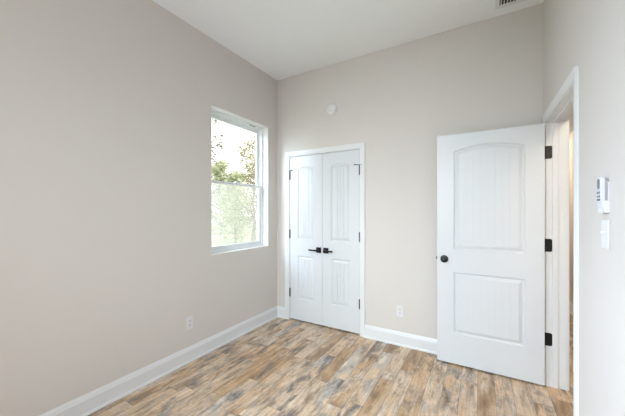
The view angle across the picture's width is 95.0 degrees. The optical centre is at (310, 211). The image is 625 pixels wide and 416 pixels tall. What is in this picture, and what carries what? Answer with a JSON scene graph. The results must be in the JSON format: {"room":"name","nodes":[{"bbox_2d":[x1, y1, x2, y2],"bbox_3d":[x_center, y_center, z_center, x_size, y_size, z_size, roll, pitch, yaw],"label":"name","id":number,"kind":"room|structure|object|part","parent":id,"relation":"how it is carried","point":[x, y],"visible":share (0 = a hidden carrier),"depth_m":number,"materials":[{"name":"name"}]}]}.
{"room":"empty bedroom","nodes":[
{"label":"empty bedroom","id":0,"kind":"room"},
{"bbox_2d":[0,0,276,415],"bbox_3d":[-1.540,-0.172,2.045,0.170,3.069,4.280,0,0,31],"label":"wall","id":1,"kind":"structure","parent":0,"point":[106,257],"depth_m":2.05,"materials":[{"name":"paint"}]},
{"bbox_2d":[39,306,276,415],"bbox_3d":[-1.446,1.294,2.013,0.024,0.138,3.980,0,0,31],"label":"baseboard","id":2,"kind":"structure","parent":1,"relation":"attached to","point":[91,402],"depth_m":2.30,"materials":[{"name":"white paint"}]},
{"bbox_2d":[186,316,192,330],"bbox_3d":[-1.102,1.014,2.607,0.008,0.116,0.072,0,0,31],"label":"wall outlet","id":3,"kind":"object","parent":1,"relation":"attached to","point":[189,320],"visible":1,"depth_m":2.60,"materials":[{"name":"white plastic"}]},
{"bbox_2d":[211,105,267,254],"bbox_3d":[-0.825,-0.312,3.236,0.160,1.481,0.878,0,0,31],"label":"window","id":4,"kind":"structure","parent":1,"relation":"in","point":[261,131],"depth_m":3.57,"materials":[{"name":"white paint"}]},
{"bbox_3d":[-0.876,-0.658,3.266,0.026,0.720,0.818,0,0,31],"label":"sash","id":5,"kind":"part","parent":4,"relation":"part of","materials":[{"name":"clear glass"}]},
{"bbox_3d":[-0.846,0.036,3.248,0.036,0.724,0.818,0,0,31],"label":"sash","id":6,"kind":"part","parent":4,"relation":"part of","materials":[{"name":"clear glass"}]},
{"bbox_2d":[88,312,572,415],"bbox_3d":[0.828,1.413,2.667,3.604,0.100,7.770,0,0,31],"label":"floor","id":7,"kind":"structure","parent":0,"point":[280,367],"depth_m":2.26,"materials":[{"name":"wood"}]},
{"bbox_2d":[152,0,543,79],"bbox_3d":[-0.315,-1.781,1.316,3.020,0.150,4.280,0,0,31],"label":"ceiling","id":8,"kind":"structure","parent":0,"point":[283,39],"depth_m":2.61,"materials":[{"name":"paint"}]},
{"bbox_2d":[495,0,526,9],"bbox_3d":[1.623,-1.701,2.229,0.310,0.010,0.250,0,0,31],"label":"ceiling vent","id":9,"kind":"object","parent":8,"relation":"in","point":[499,4],"visible":1,"depth_m":2.34,"materials":[{"name":"white plastic"}]},
{"bbox_2d":[277,3,542,338],"bbox_3d":[0.819,-0.172,3.056,2.850,3.069,0.130,0,0,31],"label":"wall","id":10,"kind":"structure","parent":0,"point":[484,75],"depth_m":2.88,"materials":[{"name":"paint"}]},
{"bbox_2d":[287,154,322,324],"bbox_3d":[-0.086,0.328,3.506,0.499,2.033,0.097,0,0,31],"label":"door","id":11,"kind":"structure","parent":10,"relation":"in","point":[306,172],"depth_m":3.50,"materials":[{"name":"white paint"}]},
{"bbox_2d":[285,142,364,336],"bbox_3d":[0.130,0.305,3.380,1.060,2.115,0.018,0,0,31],"label":"trim","id":12,"kind":"structure","parent":10,"relation":"attached to","point":[361,146],"depth_m":3.17,"materials":[{"name":"white paint"}]},
{"bbox_2d":[327,103,337,114],"bbox_3d":[0.240,-1.189,3.301,0.134,0.134,0.040,0,0,31],"label":"smoke detector","id":13,"kind":"object","parent":10,"relation":"attached to","point":[332,108],"visible":1,"depth_m":3.28,"materials":[{"name":"white plastic"}]},
{"bbox_2d":[323,149,361,333],"bbox_3d":[0.345,0.328,3.250,0.499,2.033,0.097,0,0,31],"label":"door","id":14,"kind":"structure","parent":10,"relation":"in","point":[341,170],"depth_m":3.27,"materials":[{"name":"white paint"}]},
{"bbox_2d":[277,306,436,354],"bbox_3d":[0.723,1.294,3.023,2.720,0.138,0.024,0,0,31],"label":"baseboard","id":15,"kind":"structure","parent":10,"relation":"attached to","point":[416,342],"depth_m":2.92,"materials":[{"name":"white paint"}]},
{"bbox_2d":[396,305,403,316],"bbox_3d":[0.908,1.015,2.923,0.072,0.116,0.008,0,0,31],"label":"wall outlet","id":16,"kind":"object","parent":10,"relation":"attached to","point":[399,309],"visible":1,"depth_m":2.92,"materials":[{"name":"white plastic"}]},
{"bbox_2d":[569,131,572,302],"bbox_3d":[2.333,0.063,1.771,0.100,2.600,7.770,0,0,31],"label":"wall","id":17,"kind":"structure","parent":0,"point":[571,133],"depth_m":3.88,"materials":[{"name":"paint"}]},
{"bbox_2d":[569,300,572,315],"bbox_3d":[2.298,1.294,1.833,0.024,0.138,7.500,0,0,31],"label":"baseboard","id":18,"kind":"structure","parent":17,"relation":"attached to","point":[570,302],"depth_m":3.85,"materials":[{"name":"white paint"}]},
{"bbox_2d":[569,116,572,133],"bbox_3d":[2.126,-1.152,1.895,0.584,0.150,7.770,0,0,31],"label":"ceiling","id":19,"kind":"structure","parent":0,"point":[571,118],"depth_m":3.56,"materials":[{"name":"paint"}]},
{"bbox_2d":[543,0,624,415],"bbox_3d":[0.893,-0.172,0.522,0.130,3.069,4.150,0,0,31],"label":"wall","id":20,"kind":"structure","parent":0,"point":[589,35],"depth_m":1.25,"materials":[{"name":"paint"}]},
{"bbox_2d":[436,123,551,385],"bbox_3d":[1.507,0.332,2.418,0.829,2.032,0.165,0,0,31],"label":"door","id":21,"kind":"structure","parent":20,"relation":"in","point":[492,245],"depth_m":2.39,"materials":[{"name":"white paint"}]},
{"bbox_3d":[1.183,0.424,2.549,0.055,0.055,0.059,0,0,31],"label":"knob","id":22,"kind":"part","parent":21,"relation":"part of","materials":[{"name":"black metal"}]},
{"bbox_2d":[546,85,572,390],"bbox_3d":[1.690,0.324,1.861,0.132,2.077,0.855,0,0,31],"label":"trim","id":23,"kind":"structure","parent":20,"relation":"attached to","point":[557,123],"depth_m":2.20,"materials":[{"name":"white paint"}]},
{"bbox_2d":[542,66,578,415],"bbox_3d":[1.627,0.302,1.899,0.018,2.121,0.943,0,0,31],"label":"trim","id":24,"kind":"structure","parent":20,"relation":"attached to","point":[573,78],"depth_m":1.50,"materials":[{"name":"white paint"}]},
{"bbox_2d":[568,115,572,390],"bbox_3d":[1.754,0.302,1.823,0.018,2.121,0.943,0,0,31],"label":"trim","id":25,"kind":"structure","parent":20,"relation":"attached to","point":[572,115],"depth_m":2.18,"materials":[{"name":"white paint"}]},
{"bbox_2d":[598,182,609,212],"bbox_3d":[1.185,-0.057,1.160,0.020,0.125,0.052,0,0,31],"label":"remote holder","id":26,"kind":"object","parent":20,"relation":"attached to","point":[607,202],"visible":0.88,"depth_m":1.14,"materials":[{"name":"white plastic"}]},
{"bbox_2d":[597,177,607,211],"bbox_3d":[1.181,-0.069,1.163,0.023,0.142,0.043,0,0,31],"label":"remote control","id":27,"kind":"object","parent":26,"relation":"in","point":[602,183],"visible":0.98,"depth_m":1.15,"materials":[{"name":"white plastic"}]},
{"bbox_2d":[600,220,609,248],"bbox_3d":[1.191,0.091,1.167,0.018,0.116,0.072,0,0,31],"label":"light switch","id":28,"kind":"object","parent":20,"relation":"attached to","point":[605,224],"visible":1,"depth_m":1.16,"materials":[{"name":"white plastic"}]},
{"label":"outside","id":29,"kind":"structure","parent":0,"visible":0},
{"bbox_2d":[212,222,256,246],"bbox_3d":[-19.629,1.813,20.987,50.000,0.160,50.000,0,0,31],"label":"ground","id":30,"kind":"structure","parent":29,"point":[217,240],"depth_m":19.48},
{"bbox_2d":[212,119,231,195],"bbox_3d":[-2.138,-0.259,6.439,1.261,4.154,1.004,0,0,41],"label":"tree","id":31,"kind":"object","parent":30,"relation":"on","point":[216,121],"visible":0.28,"depth_m":6.45,"materials":[{"name":"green plant"}]},
{"bbox_2d":[212,158,245,234],"bbox_3d":[-6.799,-1.201,22.205,3.912,6.032,4.200,0,0,-24],"label":"tree","id":32,"kind":"object","parent":30,"relation":"on","point":[216,168],"visible":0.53,"depth_m":22.17,"materials":[{"name":"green plant"}]},
{"bbox_2d":[212,166,256,243],"bbox_3d":[-4.213,-0.314,16.141,3.106,4.269,3.243,0,0,31],"label":"tree","id":33,"kind":"object","parent":30,"relation":"on","point":[239,225],"visible":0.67,"depth_m":15.65,"materials":[{"name":"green plant"}]},
{"bbox_2d":[229,134,256,240],"bbox_3d":[-2.096,-0.652,10.521,1.693,4.946,2.028,0,0,-10],"label":"tree","id":34,"kind":"object","parent":30,"relation":"on","point":[250,165],"visible":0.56,"depth_m":10.41,"materials":[{"name":"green plant"}]},
{"bbox_2d":[240,189,256,240],"bbox_3d":[-1.589,0.622,7.693,0.627,2.416,0.725,0,0,-9],"label":"tree","id":35,"kind":"object","parent":30,"relation":"on","point":[251,210],"visible":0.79,"depth_m":7.58,"materials":[{"name":"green plant"}]}
]}

